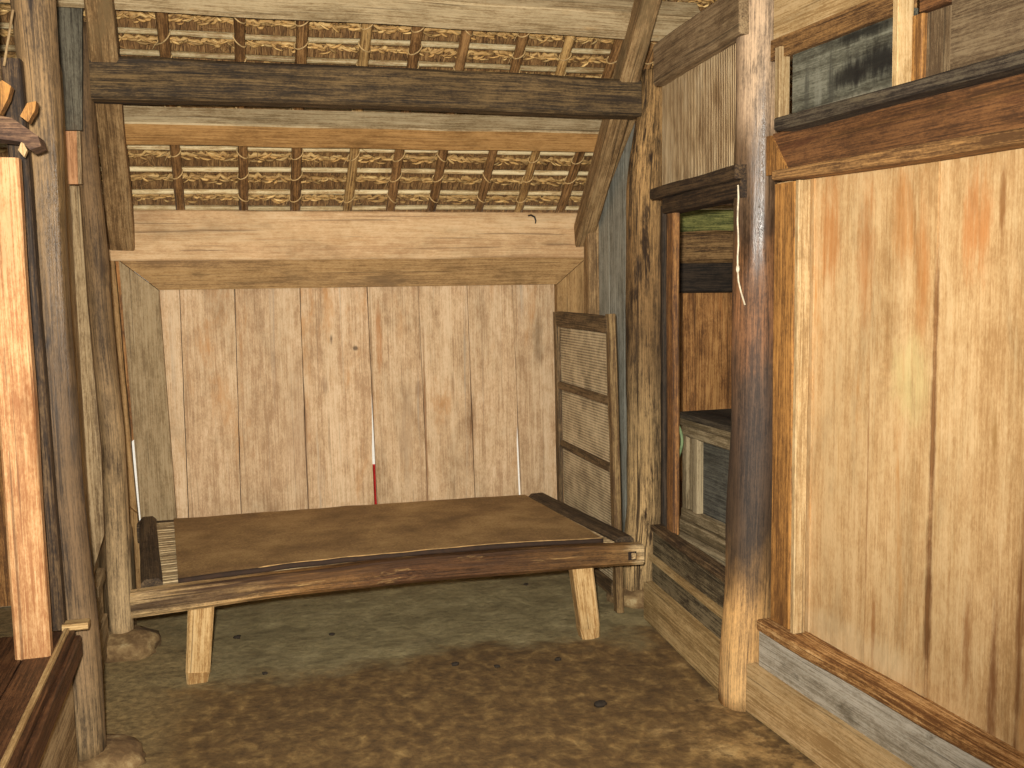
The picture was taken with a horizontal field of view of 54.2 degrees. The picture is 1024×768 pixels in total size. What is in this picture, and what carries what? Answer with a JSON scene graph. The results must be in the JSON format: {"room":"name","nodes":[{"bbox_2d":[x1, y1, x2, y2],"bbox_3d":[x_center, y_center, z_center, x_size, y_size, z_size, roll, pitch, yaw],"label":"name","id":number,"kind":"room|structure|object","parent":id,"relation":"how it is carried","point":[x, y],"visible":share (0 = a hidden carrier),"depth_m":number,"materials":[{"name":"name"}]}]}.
{"room":"traditional dwelling","nodes":[
{"label":"traditional dwelling","id":0,"kind":"room"},
{"bbox_2d":[59,62,108,626],"bbox_3d":[-1.748,-0.139,4.049,0.070,2.500,1.270,-3,6,-15],"label":"wall","id":1,"kind":"structure","parent":0,"point":[101,560],"depth_m":3.80,"materials":[{"name":"brown wood"}]},
{"bbox_2d":[56,7,82,130],"bbox_3d":[-1.664,-1.202,3.769,0.112,0.487,0.030,-3,6,-15],"label":"board","id":2,"kind":"object","parent":1,"relation":"attached to","point":[69,20],"visible":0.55,"depth_m":3.76,"materials":[{"name":"wood"}]},
{"bbox_2d":[65,131,82,184],"bbox_3d":[-1.671,-0.858,3.796,0.074,0.198,0.040,-3,6,-15],"label":"board","id":3,"kind":"object","parent":1,"relation":"attached to","point":[71,136],"depth_m":3.78,"materials":[{"name":"brown wood"}]},
{"bbox_2d":[69,186,104,570],"bbox_3d":[-1.686,0.027,3.895,0.137,1.571,0.030,-3,6,-15],"label":"board","id":4,"kind":"object","parent":1,"relation":"attached to","point":[93,445],"visible":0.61,"depth_m":3.89,"materials":[{"name":"brown wood"}]},
{"bbox_2d":[0,261,731,606],"bbox_3d":[-0.462,0.019,5.224,5.497,1.900,0.056,-3,6,-15],"label":"wall","id":5,"kind":"structure","parent":0,"point":[273,393],"depth_m":5.12,"materials":[{"name":"brown wood"}]},
{"bbox_2d":[104,210,583,260],"bbox_3d":[-0.739,-0.742,5.011,2.441,0.247,0.084,-3,6,-15],"label":"wall plate","id":6,"kind":"object","parent":5,"relation":"on","point":[160,235],"visible":0.86,"depth_m":4.95,"materials":[{"name":"brown wood"}]},
{"bbox_2d":[84,0,134,250],"bbox_3d":[-1.469,-1.445,3.530,0.120,1.863,2.350,-3,6,-19],"label":"rafter","id":7,"kind":"object","parent":6,"relation":"on","point":[101,22],"visible":0.84,"depth_m":4.13,"materials":[{"name":"brown wood"}]},
{"bbox_2d":[97,105,601,151],"bbox_3d":[-0.663,-1.141,4.503,2.730,0.165,0.171,-3,6,-15],"label":"purlin","id":8,"kind":"structure","parent":7,"relation":"attached to","point":[144,125],"depth_m":4.44,"materials":[{"name":"brown wood"}]},
{"bbox_2d":[340,23,372,210],"bbox_3d":[-0.634,-1.401,4.226,0.076,1.322,1.679,-3,6,-15],"label":"bamboo pole","id":9,"kind":"object","parent":8,"relation":"on","point":[366,28],"visible":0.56,"depth_m":4.69,"materials":[{"name":"brown wood"}]},
{"bbox_2d":[574,0,660,246],"bbox_3d":[0.549,-1.536,4.088,0.102,1.857,2.357,-2,6,-10],"label":"rafter","id":10,"kind":"object","parent":6,"relation":"on","point":[631,58],"visible":0.84,"depth_m":4.62,"materials":[{"name":"brown wood"}]},
{"bbox_2d":[0,0,699,40],"bbox_3d":[-0.525,-1.505,3.948,2.731,0.175,0.181,-3,6,-15],"label":"purlin","id":11,"kind":"structure","parent":10,"relation":"on","point":[585,18],"depth_m":3.99,"materials":[{"name":"brown wood"}]},
{"bbox_2d":[153,12,184,209],"bbox_3d":[-1.405,-1.366,4.012,0.074,1.322,1.677,-3,6,-15],"label":"bamboo pole","id":12,"kind":"object","parent":11,"relation":"on","point":[162,22],"visible":0.53,"depth_m":4.47,"materials":[{"name":"brown wood"}]},
{"bbox_2d":[0,45,792,79],"bbox_3d":[-0.348,-1.405,4.391,3.700,0.041,0.032,-3,6,-15],"label":"bamboo lath","id":13,"kind":"object","parent":12,"relation":"attached to","point":[230,56],"visible":0.53,"depth_m":4.28,"materials":[{"name":"beige wood"}]},
{"bbox_2d":[232,17,248,210],"bbox_3d":[-1.123,-1.379,4.090,0.074,1.321,1.678,-3,6,-15],"label":"bamboo pole","id":14,"kind":"object","parent":11,"relation":"on","point":[238,36],"visible":0.52,"depth_m":4.55,"materials":[{"name":"brown wood"}]},
{"bbox_2d":[123,104,444,112],"bbox_3d":[-0.401,-1.267,4.606,3.700,0.038,0.030,-3,6,-15],"label":"bamboo lath","id":15,"kind":"object","parent":14,"relation":"attached to","point":[123,104],"visible":0.1,"depth_m":4.44,"materials":[{"name":"brown wood"}]},
{"bbox_2d":[0,143,592,155],"bbox_3d":[-0.454,-1.123,4.820,3.700,0.036,0.032,-3,6,-15],"label":"bamboo lath","id":16,"kind":"object","parent":14,"relation":"attached to","point":[2,145],"visible":0.38,"depth_m":4.70,"materials":[{"name":"beige wood"}]},
{"bbox_2d":[102,189,582,195],"bbox_3d":[-0.512,-0.969,5.055,3.700,0.044,0.032,-3,6,-15],"label":"bamboo lath","id":17,"kind":"object","parent":14,"relation":"attached to","point":[134,191],"visible":0.5,"depth_m":4.94,"materials":[{"name":"beige wood"}]},
{"bbox_2d":[100,166,587,175],"bbox_3d":[-0.482,-1.049,4.933,3.700,0.040,0.030,-3,6,-15],"label":"bamboo lath","id":18,"kind":"object","parent":14,"relation":"attached to","point":[131,168],"visible":0.44,"depth_m":4.83,"materials":[{"name":"beige wood"}]},
{"bbox_2d":[0,22,792,61],"bbox_3d":[-0.326,-1.462,4.305,3.700,0.039,0.030,-3,6,-15],"label":"bamboo lath","id":19,"kind":"object","parent":14,"relation":"attached to","point":[3,25],"visible":0.51,"depth_m":4.20,"materials":[{"name":"beige wood"}]},
{"bbox_2d":[286,20,308,210],"bbox_3d":[-0.886,-1.389,4.156,0.079,1.326,1.680,-3,6,-15],"label":"bamboo pole","id":20,"kind":"object","parent":11,"relation":"on","point":[302,27],"visible":0.54,"depth_m":4.62,"materials":[{"name":"brown wood"}]},
{"bbox_2d":[133,204,733,210],"bbox_3d":[-0.535,-0.909,5.148,3.700,0.036,0.032,-3,6,-15],"label":"bamboo lath","id":21,"kind":"object","parent":20,"relation":"attached to","point":[135,207],"visible":0.52,"depth_m":5.08,"materials":[{"name":"beige wood"}]},
{"bbox_2d":[384,26,424,211],"bbox_3d":[-0.428,-1.410,4.283,0.077,1.324,1.679,-3,6,-15],"label":"bamboo pole","id":22,"kind":"object","parent":11,"relation":"on","point":[414,49],"visible":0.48,"depth_m":4.75,"materials":[{"name":"brown wood"}]},
{"bbox_2d":[427,30,472,211],"bbox_3d":[-0.226,-1.420,4.339,0.075,1.322,1.678,-3,6,-15],"label":"bamboo pole","id":23,"kind":"object","parent":11,"relation":"on","point":[465,37],"visible":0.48,"depth_m":4.81,"materials":[{"name":"brown wood"}]},
{"bbox_2d":[474,32,529,211],"bbox_3d":[0.015,-1.431,4.406,0.073,1.321,1.677,-3,6,-15],"label":"bamboo pole","id":24,"kind":"object","parent":11,"relation":"on","point":[517,56],"visible":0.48,"depth_m":4.87,"materials":[{"name":"brown wood"}]},
{"bbox_2d":[514,35,576,211],"bbox_3d":[0.222,-1.440,4.463,0.072,1.320,1.676,-3,6,-15],"label":"bamboo pole","id":25,"kind":"object","parent":11,"relation":"on","point":[565,54],"visible":0.53,"depth_m":4.94,"materials":[{"name":"brown wood"}]},
{"bbox_2d":[555,39,622,212],"bbox_3d":[0.443,-1.451,4.524,0.077,1.324,1.680,-3,6,-15],"label":"bamboo pole","id":26,"kind":"object","parent":11,"relation":"on","point":[609,68],"visible":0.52,"depth_m":5.02,"materials":[{"name":"brown wood"}]},
{"bbox_2d":[642,0,677,69],"bbox_3d":[0.611,-1.458,4.571,0.070,1.319,1.674,-3,6,-15],"label":"bamboo pole","id":27,"kind":"object","parent":11,"relation":"on","point":[648,62],"visible":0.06,"depth_m":4.51,"materials":[{"name":"brown wood"}]},
{"bbox_2d":[121,258,583,289],"bbox_3d":[-0.727,-0.560,5.031,2.327,0.150,0.050,-3,6,-15],"label":"board","id":28,"kind":"object","parent":5,"relation":"attached to","point":[170,274],"visible":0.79,"depth_m":4.98,"materials":[{"name":"brown wood"}]},
{"bbox_2d":[679,263,732,292],"bbox_3d":[1.330,-0.612,5.626,1.780,0.194,0.075,-3,6,-15],"label":"beam","id":29,"kind":"structure","parent":5,"relation":"on","point":[693,277],"depth_m":5.52,"materials":[{"name":"brown wood"}]},
{"bbox_2d":[679,230,732,262],"bbox_3d":[1.332,-0.768,5.594,1.780,0.182,0.103,-3,6,-15],"label":"beam","id":30,"kind":"structure","parent":29,"relation":"on","point":[710,246],"depth_m":5.47,"materials":[{"name":"brown wood"}]},
{"bbox_2d":[680,209,733,231],"bbox_3d":[1.327,-0.909,5.589,1.780,0.137,0.068,-3,6,-15],"label":"board","id":31,"kind":"object","parent":30,"relation":"on","point":[702,219],"visible":0.1,"depth_m":5.49,"materials":[{"name":"green wood"}]},
{"bbox_2d":[0,570,820,767],"bbox_3d":[0.231,1.284,2.186,5.900,0.023,6.820,-3,6,-15],"label":"floor","id":32,"kind":"structure","parent":0,"point":[385,690],"depth_m":3.72,"materials":[{"name":"brown soil"}]},
{"bbox_2d":[0,618,89,767],"bbox_3d":[-1.574,1.086,1.751,1.310,0.532,2.200,-3,6,-15],"label":"platform","id":33,"kind":"object","parent":32,"relation":"on","point":[37,716],"visible":0.98,"depth_m":2.53,"materials":[{"name":"brown wood"}]},
{"bbox_2d":[0,157,52,659],"bbox_3d":[-1.297,0.078,2.626,0.091,1.317,0.052,-3,6,-15],"label":"wooden post","id":34,"kind":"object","parent":33,"relation":"on","point":[19,413],"depth_m":2.61,"materials":[{"name":"beige wood"}]},
{"bbox_2d":[0,80,46,157],"bbox_3d":[-1.323,-0.672,2.551,0.230,0.190,0.090,-3,6,-15],"label":"bracket","id":35,"kind":"object","parent":34,"relation":"on","point":[11,131],"visible":1,"depth_m":2.54,"materials":[{"name":"brown wood"}]},
{"bbox_2d":[0,57,66,630],"bbox_3d":[-1.349,-0.089,2.825,0.069,1.609,0.053,-3,6,-15],"label":"wooden post","id":36,"kind":"object","parent":33,"relation":"on","point":[12,73],"visible":0.52,"depth_m":2.81,"materials":[{"name":"brown wood"}]},
{"bbox_2d":[96,587,108,671],"bbox_3d":[-1.607,0.973,3.864,0.043,0.321,0.432,-3,6,-16],"label":"wall","id":37,"kind":"structure","parent":32,"relation":"on","point":[102,617],"depth_m":3.96,"materials":[{"name":"brown wood"}]},
{"bbox_2d":[94,568,104,598],"bbox_3d":[-1.634,0.785,3.941,0.037,0.058,0.235,-3,6,-15],"label":"wall ledge","id":38,"kind":"object","parent":37,"relation":"on","point":[99,576],"visible":0.7,"depth_m":3.93,"materials":[{"name":"brown wood"}]},
{"bbox_2d":[78,734,145,767],"bbox_3d":[-1.314,1.202,3.170,0.302,0.115,0.276,-3,6,-15],"label":"footing stone","id":39,"kind":"object","parent":32,"relation":"on","point":[121,750],"visible":0.49,"depth_m":3.13,"materials":[{"name":"brown stone"}]},
{"bbox_2d":[10,0,106,761],"bbox_3d":[-1.373,-0.307,2.994,0.139,2.960,0.130,-3,6,-15],"label":"timber post","id":40,"kind":"object","parent":39,"relation":"on","point":[34,23],"visible":0.77,"depth_m":2.98,"materials":[{"name":"brown wood"}]},
{"bbox_2d":[109,261,140,588],"bbox_3d":[-1.847,0.220,4.773,0.097,1.642,0.102,-3,6,-15],"label":"strip","id":41,"kind":"object","parent":32,"relation":"on","point":[132,495],"visible":0.41,"depth_m":4.76,"materials":[{"name":"brown wood"}]},
{"bbox_2d":[129,523,136,624],"bbox_3d":[-1.666,0.845,4.363,0.034,0.475,0.100,-3,6,-15],"label":"board","id":42,"kind":"object","parent":32,"relation":"on","point":[131,533],"visible":0.17,"depth_m":4.36,"materials":[{"name":"brown wood"}]},
{"bbox_2d":[106,625,160,662],"bbox_3d":[-1.608,1.081,4.145,0.292,0.133,0.271,-3,6,-15],"label":"footing stone","id":43,"kind":"object","parent":32,"relation":"on","point":[141,642],"visible":0.62,"depth_m":4.06,"materials":[{"name":"brown stone"}]},
{"bbox_2d":[77,21,134,633],"bbox_3d":[-1.647,-0.183,4.016,0.128,2.450,0.098,-3,6,-15],"label":"timber post","id":44,"kind":"object","parent":43,"relation":"on","point":[115,485],"visible":0.76,"depth_m":4.00,"materials":[{"name":"brown wood"}]},
{"bbox_2d":[89,56,641,119],"bbox_3d":[-0.530,-1.215,4.130,2.243,0.168,0.126,-3,6,-15],"label":"tie beam","id":45,"kind":"structure","parent":44,"relation":"attached to","point":[136,80],"depth_m":4.04,"materials":[{"name":"brown wood"}]},
{"bbox_2d":[119,261,176,520],"bbox_3d":[-1.738,0.212,4.820,0.205,1.602,0.050,-3,6,-15],"label":"board","id":46,"kind":"object","parent":32,"relation":"on","point":[140,299],"visible":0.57,"depth_m":4.78,"materials":[{"name":"brown wood"}]},
{"bbox_2d":[130,492,643,684],"bbox_3d":[-0.606,0.846,4.484,2.097,0.437,1.208,-3,6,-15],"label":"frame","id":47,"kind":"object","parent":32,"relation":"on","point":[160,592],"visible":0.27,"depth_m":3.93,"materials":[{"name":"brown wood"}]},
{"bbox_2d":[174,495,602,582],"bbox_3d":[-0.607,0.639,4.465,1.770,0.047,1.098,-3,6,-15],"label":"woven mat","id":48,"kind":"object","parent":47,"relation":"on","point":[210,547],"visible":1,"depth_m":4.32,"materials":[{"name":"brown wicker"}]},
{"bbox_2d":[554,260,583,312],"bbox_3d":[0.325,0.121,5.393,0.172,1.595,0.050,-3,6,-15],"label":"board","id":49,"kind":"object","parent":32,"relation":"on","point":[569,292],"visible":0.21,"depth_m":5.30,"materials":[{"name":"brown wood"}]},
{"bbox_2d":[553,311,623,612],"bbox_3d":[0.361,0.325,4.828,0.061,1.347,0.828,-3,6,-15],"label":"screen","id":50,"kind":"object","parent":32,"relation":"on","point":[585,345],"visible":0.86,"depth_m":4.75,"materials":[{"name":"brown wood"}]},
{"bbox_2d":[584,224,598,314],"bbox_3d":[0.434,0.024,5.317,0.081,1.840,0.084,-3,6,-15],"label":"post","id":51,"kind":"object","parent":32,"relation":"on","point":[591,244],"visible":0.19,"depth_m":5.22,"materials":[{"name":"brown wood"}]},
{"bbox_2d":[594,700,606,707],"bbox_3d":[0.315,1.132,3.537,0.049,0.021,0.033,-3,6,-15],"label":"clod","id":52,"kind":"object","parent":32,"relation":"on","point":[600,703],"visible":1,"depth_m":3.53,"materials":[{"name":"soil"}]},
{"bbox_2d":[606,587,643,608],"bbox_3d":[0.606,0.995,4.713,0.319,0.114,0.275,-3,6,-15],"label":"footing stone","id":53,"kind":"object","parent":32,"relation":"on","point":[632,599],"visible":0.23,"depth_m":4.59,"materials":[{"name":"brown stone"}]},
{"bbox_2d":[623,69,661,590],"bbox_3d":[0.601,-0.219,4.584,0.205,2.370,0.177,-3,6,-15],"label":"timber post","id":54,"kind":"object","parent":53,"relation":"on","point":[643,226],"visible":0.78,"depth_m":4.51,"materials":[{"name":"brown wood"}]},
{"bbox_2d":[679,480,681,515],"bbox_3d":[1.819,0.755,3.771,1.850,0.060,4.100,-3,6,-15],"label":"platform","id":55,"kind":"object","parent":32,"relation":"on","point":[680,481],"visible":0.02,"depth_m":5.23,"materials":[{"name":"brown wood"}]},
{"bbox_2d":[679,409,730,565],"bbox_3d":[1.081,0.436,3.952,0.536,0.555,1.068,-3,6,-15],"label":"chest","id":56,"kind":"object","parent":55,"relation":"on","point":[706,433],"visible":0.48,"depth_m":4.19,"materials":[{"name":"brown wood"}]},
{"bbox_2d":[644,581,720,690],"bbox_3d":[0.700,0.997,4.005,0.060,0.166,0.882,-2,6,-11],"label":"board","id":57,"kind":"object","parent":32,"relation":"on","point":[700,647],"visible":0.72,"depth_m":3.97,"materials":[{"name":"brown wood"}]},
{"bbox_2d":[652,563,721,638],"bbox_3d":[0.724,0.867,3.996,0.030,0.099,0.882,-2,6,-11],"label":"board","id":58,"kind":"object","parent":57,"relation":"on","point":[709,619],"visible":0.4,"depth_m":4.01,"materials":[{"name":"brown wood"}]},
{"bbox_2d":[649,554,722,618],"bbox_3d":[0.712,0.807,3.988,0.040,0.027,0.882,-2,6,-11],"label":"rail","id":59,"kind":"object","parent":58,"relation":"on","point":[714,607],"visible":0.7,"depth_m":3.96,"materials":[{"name":"brown wood"}]},
{"bbox_2d":[653,532,724,607],"bbox_3d":[0.725,0.733,3.983,0.030,0.127,0.882,-2,6,-11],"label":"board","id":60,"kind":"object","parent":59,"relation":"on","point":[696,575],"visible":0.44,"depth_m":3.98,"materials":[{"name":"brown wood"}]},
{"bbox_2d":[660,206,666,526],"bbox_3d":[0.650,-0.063,4.283,0.022,1.380,0.031,-3,6,-15],"label":"strip","id":61,"kind":"object","parent":60,"relation":"on","point":[663,217],"visible":0.81,"depth_m":4.27,"materials":[{"name":"brown wood"}]},
{"bbox_2d":[651,524,724,582],"bbox_3d":[0.707,0.660,3.933,0.057,0.031,0.806,-2,6,-12],"label":"sill","id":62,"kind":"structure","parent":60,"relation":"on","point":[704,560],"depth_m":3.90,"materials":[{"name":"brown wood"}]},
{"bbox_2d":[666,213,679,534],"bbox_3d":[0.669,-0.054,4.147,0.034,1.370,0.086,-2,6,-11],"label":"door frame","id":63,"kind":"structure","parent":62,"relation":"on","point":[673,219],"depth_m":4.12,"materials":[{"name":"brown wood"}]},
{"bbox_2d":[679,424,682,457],"bbox_3d":[0.708,0.245,4.229,0.013,0.181,0.066,-3,6,-15],"label":"cord","id":64,"kind":"object","parent":63,"relation":"hanging from","point":[680,430],"visible":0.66,"depth_m":4.21,"materials":[{"name":"green"}]},
{"bbox_2d":[650,164,746,213],"bbox_3d":[0.707,-0.718,3.752,0.103,0.112,0.846,-2,6,-11],"label":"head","id":65,"kind":"object","parent":63,"relation":"on","point":[717,187],"visible":0.89,"depth_m":3.64},
{"bbox_2d":[662,43,735,184],"bbox_3d":[0.711,-0.993,3.758,0.020,0.445,0.786,-2,6,-11],"label":"panel","id":66,"kind":"object","parent":65,"relation":"on","point":[698,106],"visible":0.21,"depth_m":3.74,"materials":[{"name":"beige wood"}]},
{"bbox_2d":[718,0,782,711],"bbox_3d":[0.820,-0.438,3.413,0.209,3.160,0.176,-3,6,-15],"label":"timber post","id":67,"kind":"object","parent":32,"relation":"on","point":[748,529],"visible":0.74,"depth_m":3.39,"materials":[{"name":"brown wood"}]},
{"bbox_2d":[653,0,748,85],"bbox_3d":[0.693,-1.267,3.688,0.075,0.174,0.836,-2,6,-11],"label":"beam","id":68,"kind":"structure","parent":67,"relation":"attached to","point":[717,27],"depth_m":3.61,"materials":[{"name":"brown wood"}]},
{"bbox_2d":[736,185,745,304],"bbox_3d":[0.755,-0.457,3.296,0.035,0.394,0.012,-1,6,-2],"label":"hanging cord","id":69,"kind":"object","parent":67,"relation":"hanging from","point":[737,266],"visible":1,"depth_m":3.30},
{"bbox_2d":[746,662,912,767],"bbox_3d":[1.201,1.155,2.385,0.070,0.171,2.300,-3,6,-18],"label":"board","id":70,"kind":"object","parent":32,"relation":"on","point":[821,736],"visible":0.8,"depth_m":3.12,"materials":[{"name":"brown wood"}]},
{"bbox_2d":[759,631,993,767],"bbox_3d":[1.218,0.998,2.359,0.040,0.160,2.270,-3,6,-18],"label":"board","id":71,"kind":"object","parent":70,"relation":"on","point":[913,744],"visible":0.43,"depth_m":2.90,"materials":[{"name":"grey wood"}]},
{"bbox_2d":[0,0,924,212],"bbox_3d":[-0.205,-2.363,3.158,5.900,3.605,4.543,-3,6,-15],"label":"thatched roof","id":72,"kind":"structure","parent":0,"point":[280,30],"depth_m":4.75,"materials":[{"name":"brown wicker"}]},
{"bbox_2d":[131,105,430,113],"bbox_3d":[-0.418,-1.243,4.666,3.705,0.064,0.068,-3,6,-15],"label":"straw bundle","id":73,"kind":"object","parent":72,"relation":"attached to","point":[131,105],"visible":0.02,"depth_m":4.42,"materials":[{"name":"gold plant"}]},
{"bbox_2d":[0,148,591,165],"bbox_3d":[-0.474,-1.099,4.880,3.708,0.062,0.067,-3,6,-15],"label":"straw bundle","id":74,"kind":"object","parent":72,"relation":"attached to","point":[412,158],"visible":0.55,"depth_m":4.78,"materials":[{"name":"gold plant"}]},
{"bbox_2d":[0,4,650,44],"bbox_3d":[-0.317,-1.503,4.265,3.704,0.058,0.063,-3,6,-15],"label":"straw bundle","id":75,"kind":"object","parent":72,"relation":"attached to","point":[4,9],"visible":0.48,"depth_m":4.14,"materials":[{"name":"gold straw"}]},
{"bbox_2d":[102,194,580,204],"bbox_3d":[-0.527,-0.949,5.106,3.705,0.063,0.064,-3,6,-15],"label":"straw bundle","id":76,"kind":"object","parent":72,"relation":"attached to","point":[425,197],"visible":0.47,"depth_m":5.03,"materials":[{"name":"gold straw"}]},
{"bbox_2d":[100,172,585,186],"bbox_3d":[-0.502,-1.020,5.003,3.702,0.064,0.069,-3,6,-15],"label":"straw bundle","id":77,"kind":"object","parent":72,"relation":"attached to","point":[465,180],"visible":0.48,"depth_m":4.89,"materials":[{"name":"gold straw"}]},
{"bbox_2d":[0,53,791,87],"bbox_3d":[-0.366,-1.379,4.446,3.708,0.063,0.070,-3,6,-15],"label":"straw bundle","id":78,"kind":"object","parent":72,"relation":"attached to","point":[1,54],"visible":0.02,"depth_m":4.52,"materials":[{"name":"gold plant"}]},
{"bbox_2d":[0,29,792,69],"bbox_3d":[-0.338,-1.444,4.352,3.704,0.063,0.074,-3,6,-15],"label":"straw bundle","id":79,"kind":"object","parent":72,"relation":"attached to","point":[212,41],"visible":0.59,"depth_m":4.25,"materials":[{"name":"gold straw"}]},
{"bbox_2d":[661,0,716,7],"bbox_3d":[-0.269,-1.630,4.069,3.701,0.062,0.067,-3,6,-15],"label":"straw bundle","id":80,"kind":"object","parent":72,"relation":"attached to","point":[708,2],"visible":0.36,"depth_m":4.37,"materials":[{"name":"gold plant"}]},
{"bbox_2d":[599,124,634,531],"bbox_3d":[0.553,-0.191,4.975,0.030,2.334,0.586,-3,6,-15],"label":"wall","id":81,"kind":"structure","parent":0,"point":[612,222],"depth_m":4.98,"materials":[{"name":"wood"}]},
{"bbox_2d":[610,118,635,183],"bbox_3d":[0.505,-1.100,4.881,0.031,0.484,0.602,-3,6,-15],"label":"trim","id":82,"kind":"structure","parent":81,"relation":"attached to","point":[630,124],"depth_m":4.74,"materials":[{"name":"brown wood"}]},
{"bbox_2d":[777,148,1023,753],"bbox_3d":[1.242,0.173,2.275,0.037,1.455,2.250,-3,6,-18],"label":"wall","id":83,"kind":"structure","parent":0,"point":[914,567],"depth_m":2.66,"materials":[{"name":"brown wood"}]},
{"bbox_2d":[771,181,795,628],"bbox_3d":[0.888,0.078,3.222,0.049,1.430,0.122,-3,6,-15],"label":"door frame","id":84,"kind":"structure","parent":83,"relation":"attached to","point":[785,193],"depth_m":3.21,"materials":[{"name":"brown wood"}]},
{"bbox_2d":[757,617,1023,767],"bbox_3d":[1.216,0.909,2.320,0.117,0.043,2.213,-3,6,-18],"label":"sill","id":85,"kind":"structure","parent":83,"relation":"attached to","point":[918,709],"depth_m":2.72,"materials":[{"name":"brown wood"}]},
{"bbox_2d":[790,180,810,633],"bbox_3d":[0.907,0.086,3.142,0.048,1.430,0.025,-3,6,-15],"label":"strip","id":86,"kind":"object","parent":85,"relation":"on","point":[803,187],"visible":1,"depth_m":3.13,"materials":[{"name":"brown wood"}]},
{"bbox_2d":[773,73,1023,167],"bbox_3d":[1.219,-0.621,2.184,0.060,0.167,2.240,-3,6,-18],"label":"lintel","id":87,"kind":"object","parent":83,"relation":"on","point":[997,105],"visible":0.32,"depth_m":2.60,"materials":[{"name":"brown wood"}]},
{"bbox_2d":[766,136,787,175],"bbox_3d":[0.861,-0.736,3.200,0.030,0.125,0.125,-3,6,-18],"label":"mitre piece","id":88,"kind":"object","parent":87,"relation":"attached to","point":[775,160],"visible":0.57,"depth_m":3.22,"materials":[{"name":"brown wood"}]},
{"bbox_2d":[772,127,1023,180],"bbox_3d":[1.178,-0.535,2.114,0.094,0.061,2.117,-3,6,-18],"label":"strip","id":89,"kind":"object","parent":87,"relation":"attached to","point":[1004,140],"visible":1,"depth_m":2.52,"materials":[{"name":"brown wood"}]},
{"bbox_2d":[774,49,1023,131],"bbox_3d":[1.178,-0.705,2.102,0.085,0.041,2.124,-3,6,-18],"label":"wall rail","id":90,"kind":"object","parent":87,"relation":"on","point":[1011,64],"visible":1,"depth_m":2.54,"materials":[{"name":"brown wood"}]},
{"bbox_2d":[775,46,789,117],"bbox_3d":[0.856,-0.944,3.165,0.041,0.235,0.031,-3,6,-15],"label":"stile","id":91,"kind":"object","parent":90,"relation":"on","point":[782,63],"visible":0.81,"depth_m":3.15,"materials":[{"name":"brown wood"}]},
{"bbox_2d":[792,8,917,112],"bbox_3d":[0.976,-0.908,2.892,0.030,0.217,0.529,-3,6,-18],"label":"board","id":92,"kind":"object","parent":90,"relation":"on","point":[859,62],"visible":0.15,"depth_m":2.89,"materials":[{"name":"grey wood"}]},
{"bbox_2d":[771,0,916,61],"bbox_3d":[0.949,-1.040,2.922,0.050,0.065,0.618,-3,6,-18],"label":"rail","id":93,"kind":"object","parent":92,"relation":"on","point":[867,13],"visible":0.79,"depth_m":2.89,"materials":[{"name":"brown wood"}]},
{"bbox_2d":[773,0,866,39],"bbox_3d":[0.943,-1.396,2.885,0.030,0.653,0.618,-3,6,-18],"label":"planks","id":94,"kind":"object","parent":93,"relation":"on","point":[789,15],"visible":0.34,"depth_m":3.06,"materials":[{"name":"brown wood"}]},
{"bbox_2d":[892,0,913,85],"bbox_3d":[1.019,-1.131,2.595,0.052,0.720,0.028,-3,6,-15],"label":"stile","id":95,"kind":"object","parent":90,"relation":"on","point":[903,10],"visible":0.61,"depth_m":2.61,"materials":[{"name":"beige wood"}]},
{"bbox_2d":[911,13,926,80],"bbox_3d":[1.055,-0.859,2.580,0.032,0.180,0.042,-3,6,-15],"label":"stile","id":96,"kind":"object","parent":90,"relation":"on","point":[919,22],"visible":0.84,"depth_m":2.56,"materials":[{"name":"brown wood"}]},
{"bbox_2d":[926,5,951,76],"bbox_3d":[1.088,-0.854,2.527,0.030,0.179,0.082,-3,6,-18],"label":"board","id":97,"kind":"object","parent":90,"relation":"on","point":[938,21],"visible":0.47,"depth_m":2.52,"materials":[{"name":"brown wood"}]},
{"bbox_2d":[920,0,951,12],"bbox_3d":[1.082,-0.987,2.519,0.050,0.075,0.096,-3,6,-18],"label":"rail","id":98,"kind":"object","parent":97,"relation":"on","point":[926,6],"visible":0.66,"depth_m":2.52,"materials":[{"name":"brown wood"}]},
{"bbox_2d":[950,0,1023,69],"bbox_3d":[1.327,-1.075,1.766,0.030,0.772,1.466,-3,6,-18],"label":"board","id":99,"kind":"object","parent":90,"relation":"on","point":[981,30],"visible":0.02,"depth_m":2.38,"materials":[{"name":"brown wood"}]},
{"bbox_3d":[-1.185,-1.375,1.722,0.040,1.380,2.200,-3,6,-15],"label":"wall","id":100,"kind":"structure","parent":0,"visible":0},
{"bbox_2d":[3,10,13,65],"bbox_3d":[-1.340,-0.921,2.662,0.037,0.147,0.006,-3,6,-15],"label":"stick","id":101,"kind":"object","parent":100,"relation":"attached to","point":[12,11],"visible":1,"depth_m":2.66,"materials":[{"name":"brown wood"}]},
{"label":"outside","id":102,"kind":"structure","parent":0,"visible":0},
{"bbox_2d":[132,412,519,520],"bbox_3d":[-0.092,1.143,4.262,26.000,0.050,36.000,-3,6,-15],"label":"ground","id":103,"kind":"structure","parent":102,"point":[133,447],"depth_m":8.76,"materials":[{"name":"white"}]},
{"bbox_2d":[373,464,376,503],"bbox_3d":[-0.770,0.717,5.719,0.160,0.520,0.030,-3,6,-15],"label":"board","id":104,"kind":"object","parent":103,"relation":"on","point":[374,475],"visible":0.02,"depth_m":5.69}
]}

